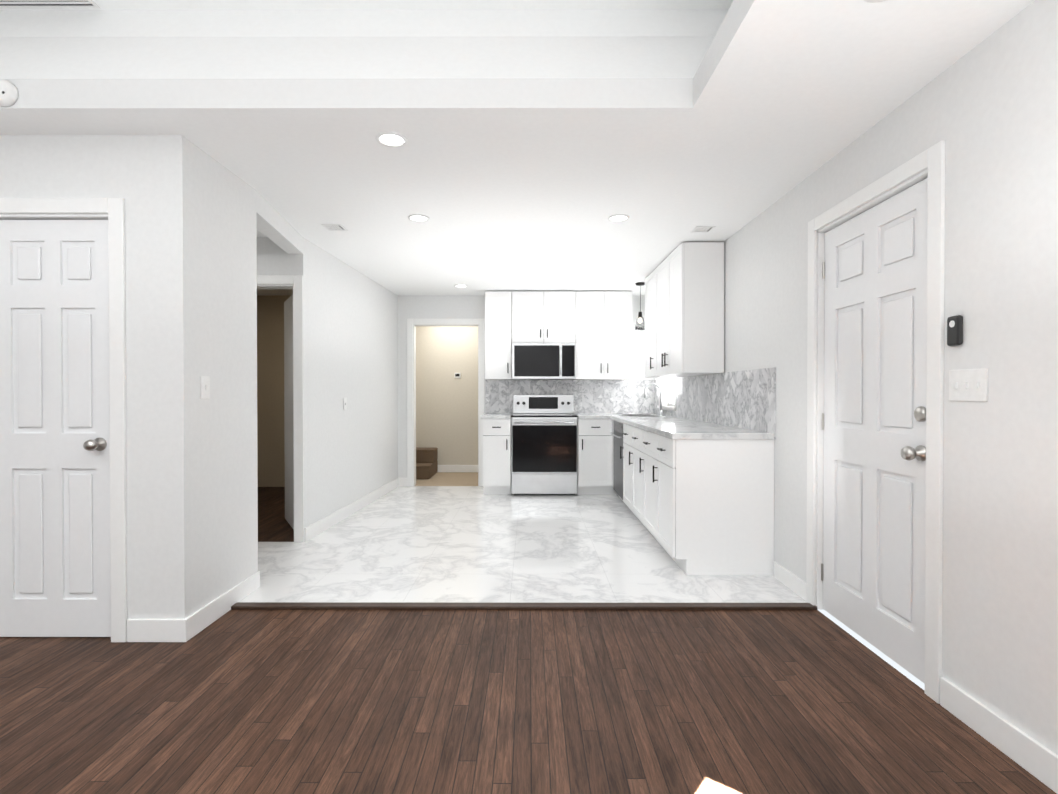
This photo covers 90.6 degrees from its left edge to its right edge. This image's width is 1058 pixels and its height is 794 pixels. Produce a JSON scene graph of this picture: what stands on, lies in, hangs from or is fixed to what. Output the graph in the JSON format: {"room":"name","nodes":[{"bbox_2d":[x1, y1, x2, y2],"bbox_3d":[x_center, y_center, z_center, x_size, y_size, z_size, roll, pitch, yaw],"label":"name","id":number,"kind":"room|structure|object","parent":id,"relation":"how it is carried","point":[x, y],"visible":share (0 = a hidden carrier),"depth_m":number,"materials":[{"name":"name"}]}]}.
{"room":"living room","nodes":[
{"label":"living room","id":0,"kind":"room"},
{"bbox_2d":[0,135,179,619],"bbox_3d":[-3.239,-0.038,2.547,2.940,2.400,0.120,0,0,0],"label":"wall","id":1,"kind":"structure","parent":0,"point":[142,170],"depth_m":2.48,"materials":[{"name":"paint"}]},
{"bbox_2d":[0,220,110,636],"bbox_3d":[-2.288,0.154,2.497,0.582,2.006,0.110,0,0,0],"label":"closet door","id":2,"kind":"structure","parent":1,"relation":"in","point":[54,460],"depth_m":2.52,"materials":[{"name":"paint"}]},
{"bbox_2d":[0,198,126,641],"bbox_3d":[-2.285,0.112,2.539,0.748,2.100,0.136,0,0,0],"label":"door frame","id":3,"kind":"structure","parent":1,"relation":"attached to","point":[112,210],"depth_m":2.47,"materials":[{"name":"white wood"}]},
{"bbox_2d":[180,176,231,599],"bbox_3d":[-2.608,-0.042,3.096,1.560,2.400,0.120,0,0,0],"label":"wall","id":4,"kind":"structure","parent":0,"point":[200,256],"depth_m":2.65,"materials":[{"name":"paint"}]},
{"bbox_2d":[200,376,209,398],"bbox_3d":[-1.632,-0.048,2.644,0.013,0.114,0.070,0,0,0],"label":"light switch","id":5,"kind":"object","parent":4,"relation":"attached to","point":[204,387],"visible":1,"depth_m":2.64,"materials":[{"name":"white plastic"}]},
{"bbox_2d":[175,571,259,641],"bbox_3d":[-1.631,1.106,2.822,0.014,0.108,0.684,0,0,0],"label":"baseboard","id":6,"kind":"structure","parent":4,"relation":"attached to","point":[187,628],"depth_m":2.70,"materials":[{"name":"white wood"}]},
{"bbox_2d":[232,232,307,547],"bbox_3d":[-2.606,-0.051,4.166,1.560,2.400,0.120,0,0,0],"label":"wall","id":7,"kind":"structure","parent":0,"point":[258,456],"depth_m":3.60,"materials":[{"name":"paint"}]},
{"bbox_2d":[257,275,303,541],"bbox_3d":[-2.222,0.094,4.158,0.910,2.088,0.136,0,0,0],"label":"door frame","id":8,"kind":"structure","parent":7,"relation":"attached to","point":[295,282],"depth_m":4.09,"materials":[{"name":"white wood"}]},
{"bbox_2d":[284,294,293,529],"bbox_3d":[-2.048,0.127,4.552,0.440,1.998,0.640,0,0,0],"label":"room door","id":9,"kind":"structure","parent":7,"relation":"in","point":[288,407],"depth_m":4.63,"materials":[{"name":"paint"}]},
{"bbox_2d":[258,487,293,541],"bbox_3d":[-2.550,1.163,5.340,1.710,0.054,2.450,0,0,0],"label":"floor","id":10,"kind":"structure","parent":0,"point":[274,525],"depth_m":4.95,"materials":[{"name":"brown wood"}]},
{"bbox_2d":[415,472,477,485],"bbox_3d":[-1.102,1.147,7.188,2.000,0.056,1.250,0,0,0],"label":"floor","id":11,"kind":"structure","parent":0,"point":[454,479],"depth_m":7.11,"materials":[{"name":"beige wood"}]},
{"bbox_2d":[416,447,437,478],"bbox_3d":[-1.667,0.931,7.427,0.640,0.374,0.650,0,0,0],"label":"stairs","id":12,"kind":"structure","parent":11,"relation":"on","point":[426,463],"depth_m":7.41,"materials":[{"name":"brown wood"}]},
{"bbox_2d":[416,326,477,464],"bbox_3d":[-1.103,-0.070,6.675,2.000,2.400,0.004,0,0,0],"label":"wall","id":13,"kind":"structure","parent":0,"point":[446,413],"depth_m":6.65,"materials":[{"name":"beige paint"}]},
{"bbox_2d":[454,373,460,377],"bbox_3d":[-1.056,-0.319,7.740,0.090,0.080,0.022,0,0,0],"label":"switch","id":14,"kind":"object","parent":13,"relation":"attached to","point":[457,375],"visible":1,"depth_m":7.73,"materials":[{"name":"white plastic"}]},
{"bbox_2d":[438,465,477,471],"bbox_3d":[-1.101,1.061,7.756,2.000,0.108,0.014,0,0,0],"label":"baseboard","id":15,"kind":"structure","parent":13,"relation":"attached to","point":[441,468],"depth_m":7.75,"materials":[{"name":"white wood"}]},
{"bbox_2d":[304,292,655,487],"bbox_3d":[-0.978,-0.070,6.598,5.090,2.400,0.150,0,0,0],"label":"wall","id":16,"kind":"structure","parent":0,"point":[357,341],"depth_m":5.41,"materials":[{"name":"paint"}]},
{"bbox_2d":[344,398,346,409],"bbox_3d":[-1.719,0.064,4.905,0.013,0.114,0.070,0,0,0],"label":"light switch","id":17,"kind":"object","parent":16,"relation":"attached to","point":[345,403],"visible":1,"depth_m":4.91,"materials":[{"name":"white plastic"}]},
{"bbox_2d":[304,478,402,541],"bbox_3d":[-1.690,1.074,5.338,0.150,0.108,2.450,0,0,0],"label":"baseboard","id":18,"kind":"structure","parent":16,"relation":"attached to","point":[323,524],"depth_m":4.94,"materials":[{"name":"white wood"}]},
{"bbox_2d":[407,319,484,485],"bbox_3d":[-1.038,0.069,6.606,0.970,2.098,0.136,0,0,0],"label":"door frame","id":19,"kind":"structure","parent":16,"relation":"attached to","point":[411,323],"depth_m":6.54,"materials":[{"name":"white wood"}]},
{"bbox_2d":[485,291,516,379],"bbox_3d":[-0.333,-0.735,6.377,0.380,1.043,0.337,0,0,0],"label":"upper cabinet","id":20,"kind":"object","parent":16,"relation":"attached to","point":[500,306],"depth_m":6.21,"materials":[{"name":"white wood"}]},
{"bbox_2d":[517,291,576,342],"bbox_3d":[0.177,-0.948,6.374,0.756,0.618,0.337,0,0,0],"label":"upper cabinet","id":21,"kind":"object","parent":16,"relation":"attached to","point":[542,316],"depth_m":6.21,"materials":[{"name":"white wood"}]},
{"bbox_2d":[512,343,575,379],"bbox_3d":[0.177,-0.424,6.327,0.752,0.418,0.439,0,0,0],"label":"microwave","id":22,"kind":"object","parent":21,"relation":"attached to","point":[543,361],"visible":1,"depth_m":6.14,"materials":[{"name":"silver metal"}]},
{"bbox_2d":[486,380,653,413],"bbox_3d":[0.507,0.016,6.548,2.100,0.460,0.008,0,0,0],"label":"tile backsplash","id":23,"kind":"structure","parent":16,"relation":"attached to","point":[590,396],"depth_m":6.54,"materials":[{"name":"tile"}]},
{"bbox_2d":[574,291,631,379],"bbox_3d":[0.862,-0.735,6.375,0.730,1.043,0.337,0,0,0],"label":"upper cabinet","id":24,"kind":"object","parent":16,"relation":"attached to","point":[595,327],"depth_m":6.21,"materials":[{"name":"white wood"}]},
{"bbox_2d":[0,0,1034,294],"bbox_3d":[-1.569,-1.544,2.432,6.520,0.615,10.920,0,0,0],"label":"ceiling","id":25,"kind":"structure","parent":0,"point":[546,138],"depth_m":2.44,"materials":[{"name":"paint"}]},
{"bbox_2d":[0,78,18,106],"bbox_3d":[-2.239,-1.295,2.220,0.111,0.111,0.040,0,0,0],"label":"smoke detector","id":26,"kind":"object","parent":25,"relation":"attached to","point":[9,94],"visible":1,"depth_m":2.21,"materials":[{"name":"white plastic"}]},
{"bbox_2d":[0,0,99,8],"bbox_3d":[-2.404,-1.848,2.391,0.730,0.006,0.200,0,0,0],"label":"ceiling vent","id":27,"kind":"object","parent":25,"relation":"in","point":[47,4],"visible":1,"depth_m":2.47,"materials":[{"name":"white plastic"}]},
{"bbox_2d":[321,224,347,230],"bbox_3d":[-1.427,-1.245,3.845,0.140,0.006,0.140,0,0,0],"label":"ceiling vent","id":28,"kind":"object","parent":25,"relation":"in","point":[334,227],"visible":0.94,"depth_m":3.84,"materials":[{"name":"white plastic"}]},
{"bbox_2d":[375,131,407,147],"bbox_3d":[-0.659,-1.233,2.513,0.150,0.008,0.150,0,0,0],"label":"recessed light","id":29,"kind":"object","parent":25,"relation":"in","point":[392,139],"visible":1,"depth_m":2.51,"materials":[{"name":"white plastic"}]},
{"bbox_2d":[408,214,429,221],"bbox_3d":[-0.767,-1.242,3.643,0.150,0.008,0.150,0,0,0],"label":"recessed light","id":30,"kind":"object","parent":25,"relation":"in","point":[418,218],"visible":1,"depth_m":3.64,"materials":[{"name":"white plastic"}]},
{"bbox_2d":[454,284,466,286],"bbox_3d":[-0.774,-1.261,5.944,0.150,0.008,0.150,0,0,0],"label":"recessed light","id":31,"kind":"object","parent":25,"relation":"in","point":[459,285],"visible":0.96,"depth_m":5.92,"materials":[{"name":"white plastic"}]},
{"bbox_2d":[576,284,588,286],"bbox_3d":[0.606,-1.261,5.941,0.150,0.008,0.150,0,0,0],"label":"recessed light","id":32,"kind":"object","parent":25,"relation":"in","point":[582,285],"visible":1,"depth_m":5.92,"materials":[{"name":"white plastic"}]},
{"bbox_2d":[608,214,628,221],"bbox_3d":[0.623,-1.242,3.642,0.150,0.008,0.150,0,0,0],"label":"recessed light","id":33,"kind":"object","parent":25,"relation":"in","point":[618,218],"visible":1,"depth_m":3.63,"materials":[{"name":"white plastic"}]},
{"bbox_2d":[635,282,644,329],"bbox_3d":[1.236,-1.006,5.813,0.119,0.515,0.119,0,0,0],"label":"pendant light","id":34,"kind":"object","parent":25,"relation":"hanging from","point":[640,324],"visible":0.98,"depth_m":5.78,"materials":[{"name":"black metal"}]},
{"bbox_2d":[691,226,715,232],"bbox_3d":[1.293,-1.245,3.890,0.140,0.006,0.140,0,0,0],"label":"ceiling vent","id":35,"kind":"object","parent":25,"relation":"in","point":[702,229],"visible":0.94,"depth_m":3.89,"materials":[{"name":"white plastic"}]},
{"bbox_2d":[864,0,886,2],"bbox_3d":[1.070,-1.226,1.551,0.150,0.008,0.150,0,0,0],"label":"recessed light","id":36,"kind":"object","parent":25,"relation":"in","point":[873,1],"visible":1,"depth_m":1.62,"materials":[{"name":"white plastic"}]},
{"bbox_2d":[239,486,807,602],"bbox_3d":[-0.916,1.164,4.723,4.980,0.062,3.680,0,0,0],"label":"floor","id":37,"kind":"structure","parent":0,"point":[461,544],"depth_m":3.68,"materials":[{"name":"tile"}]},
{"bbox_2d":[483,419,510,494],"bbox_3d":[-0.365,0.685,6.243,0.317,0.872,0.627,0,0,0],"label":"base cabinet","id":38,"kind":"object","parent":37,"relation":"on","point":[496,432],"depth_m":5.93,"materials":[{"name":"white wood"}]},
{"bbox_2d":[481,413,511,418],"bbox_3d":[-0.375,0.228,6.229,0.336,0.039,0.629,0,0,0],"label":"countertop","id":39,"kind":"structure","parent":38,"relation":"on","point":[488,415],"depth_m":5.92,"materials":[{"name":"stone"}]},
{"bbox_2d":[511,395,577,494],"bbox_3d":[0.176,0.547,6.207,0.752,1.148,0.675,0,0,0],"label":"range","id":40,"kind":"object","parent":37,"relation":"on","point":[544,444],"visible":1,"depth_m":5.93,"materials":[{"name":"silver metal"}]},
{"bbox_2d":[577,419,614,494],"bbox_3d":[0.752,0.685,6.241,0.384,0.872,0.627,0,0,0],"label":"base cabinet","id":41,"kind":"object","parent":37,"relation":"on","point":[594,457],"depth_m":5.93,"materials":[{"name":"white wood"}]},
{"bbox_2d":[574,413,607,418],"bbox_3d":[0.729,0.228,6.226,0.336,0.039,0.633,0,0,0],"label":"countertop","id":42,"kind":"structure","parent":41,"relation":"on","point":[580,415],"depth_m":5.95,"materials":[{"name":"stone"}]},
{"bbox_2d":[612,420,613,486],"bbox_3d":[1.260,0.688,5.852,0.628,0.872,0.188,0,0,0],"label":"base cabinet","id":43,"kind":"object","parent":37,"relation":"on","point":[612,420],"depth_m":5.93,"materials":[{"name":"white wood"}]},
{"bbox_2d":[605,413,773,438],"bbox_3d":[1.229,0.238,4.937,0.669,0.039,3.209,0,0,0],"label":"countertop","id":44,"kind":"structure","parent":43,"relation":"on","point":[670,427],"depth_m":3.78,"materials":[{"name":"stone"}]},
{"bbox_2d":[618,383,664,416],"bbox_3d":[1.282,0.025,5.881,0.453,0.372,0.660,0,0,0],"label":"sink faucet","id":45,"kind":"object","parent":44,"relation":"on","point":[646,415],"visible":1,"depth_m":5.87,"materials":[{"name":"silver metal"}]},
{"bbox_2d":[620,424,627,505],"bbox_3d":[1.249,0.695,4.902,0.647,0.872,0.508,0,0,0],"label":"base cabinet","id":46,"kind":"object","parent":37,"relation":"on","point":[625,427],"depth_m":5.06,"materials":[{"name":"white wood"}]},
{"bbox_2d":[610,420,623,499],"bbox_3d":[0.924,0.639,5.457,0.079,0.760,0.590,0,0,0],"label":"dishwasher","id":47,"kind":"object","parent":46,"relation":"in","point":[617,434],"visible":0.71,"depth_m":5.42,"materials":[{"name":"silver metal"}]},
{"bbox_2d":[628,425,639,519],"bbox_3d":[1.249,0.699,4.481,0.647,0.872,0.566,0,0,0],"label":"base cabinet","id":48,"kind":"object","parent":37,"relation":"on","point":[633,432],"depth_m":4.63,"materials":[{"name":"white wood"}]},
{"bbox_2d":[640,429,651,533],"bbox_3d":[1.248,0.702,4.031,0.647,0.872,0.566,0,0,0],"label":"base cabinet","id":49,"kind":"object","parent":37,"relation":"on","point":[645,436],"depth_m":4.15,"materials":[{"name":"white wood"}]},
{"bbox_2d":[652,433,773,574],"bbox_3d":[1.247,0.705,3.610,0.647,0.872,0.508,0,0,0],"label":"base cabinet","id":50,"kind":"object","parent":37,"relation":"on","point":[700,506],"depth_m":3.36,"materials":[{"name":"white wood"}]},
{"bbox_2d":[0,609,1056,793],"bbox_3d":[-1.573,1.208,-0.001,6.280,0.050,5.770,0,0,0],"label":"floor","id":51,"kind":"structure","parent":0,"point":[250,701],"depth_m":1.94,"materials":[{"name":"brown wood"}]},
{"bbox_2d":[231,602,816,609],"bbox_3d":[-0.033,1.151,2.881,3.210,0.018,0.060,0,0,0],"label":"threshold strip","id":52,"kind":"object","parent":51,"relation":"on","point":[484,606],"depth_m":2.85,"materials":[{"name":"brown wood"}]},
{"bbox_2d":[656,0,1057,754],"bbox_3d":[1.630,-0.032,1.825,0.120,2.400,9.690,0,0,0],"label":"wall","id":53,"kind":"structure","parent":0,"point":[994,109],"depth_m":1.80,"materials":[{"name":"paint"}]},
{"bbox_2d":[645,272,652,377],"bbox_3d":[1.396,-0.726,5.299,0.339,1.043,0.511,0,0,0],"label":"upper cabinet","id":54,"kind":"object","parent":53,"relation":"attached to","point":[649,280],"depth_m":5.36,"materials":[{"name":"white wood"}]},
{"bbox_2d":[657,378,675,411],"bbox_3d":[1.621,-0.355,5.937,0.150,1.020,0.740,0,0,0],"label":"window frame","id":55,"kind":"structure","parent":53,"relation":"attached to","point":[663,407],"depth_m":5.85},
{"bbox_2d":[668,378,674,405],"bbox_3d":[1.681,-0.355,5.937,0.030,0.920,0.640,0,0,0],"label":"window","id":56,"kind":"structure","parent":53,"relation":"in","point":[671,391],"depth_m":6.20,"materials":[{"name":"white glass"}]},
{"bbox_2d":[653,242,723,377],"bbox_3d":[1.395,-0.722,4.677,0.339,1.043,0.965,0,0,0],"label":"upper cabinet","id":57,"kind":"object","parent":53,"relation":"attached to","point":[684,309],"depth_m":4.20,"materials":[{"name":"white wood"}]},
{"bbox_2d":[654,367,775,439],"bbox_3d":[1.569,0.028,4.940,0.009,0.460,3.219,0,0,0],"label":"tile backsplash","id":58,"kind":"structure","parent":53,"relation":"attached to","point":[745,399],"depth_m":4.06,"materials":[{"name":"tile"}]},
{"bbox_2d":[773,562,805,600],"bbox_3d":[1.565,1.104,3.141,0.014,0.108,0.395,0,0,0],"label":"baseboard","id":59,"kind":"structure","parent":53,"relation":"attached to","point":[797,585],"depth_m":3.12,"materials":[{"name":"white wood"}]},
{"bbox_2d":[821,178,927,683],"bbox_3d":[1.584,0.137,2.459,0.114,2.041,0.784,0,0,0],"label":"exterior door","id":60,"kind":"structure","parent":53,"relation":"in","point":[874,270],"depth_m":2.40,"materials":[{"name":"paint"}]},
{"bbox_2d":[806,140,944,703],"bbox_3d":[1.623,0.096,2.456,0.136,2.135,0.950,0,0,0],"label":"door frame","id":61,"kind":"structure","parent":53,"relation":"attached to","point":[928,160],"depth_m":2.05,"materials":[{"name":"white wood"}]},
{"bbox_2d":[947,315,962,345],"bbox_3d":[1.560,-0.243,1.918,0.020,0.110,0.060,0,0,0],"label":"video doorbell","id":62,"kind":"object","parent":53,"relation":"attached to","point":[954,330],"visible":0.98,"depth_m":1.91,"materials":[{"name":"plastic"}]},
{"bbox_2d":[949,368,987,401],"bbox_3d":[1.564,-0.042,1.870,0.013,0.114,0.162,0,0,0],"label":"light switch","id":63,"kind":"object","parent":53,"relation":"attached to","point":[968,384],"visible":1,"depth_m":1.86,"materials":[{"name":"white plastic"}]},
{"bbox_2d":[940,677,1057,793],"bbox_3d":[1.560,1.132,-0.454,0.014,0.108,4.875,0,0,0],"label":"baseboard","id":64,"kind":"structure","parent":53,"relation":"attached to","point":[1033,757],"depth_m":1.72,"materials":[{"name":"white wood"}]}
]}

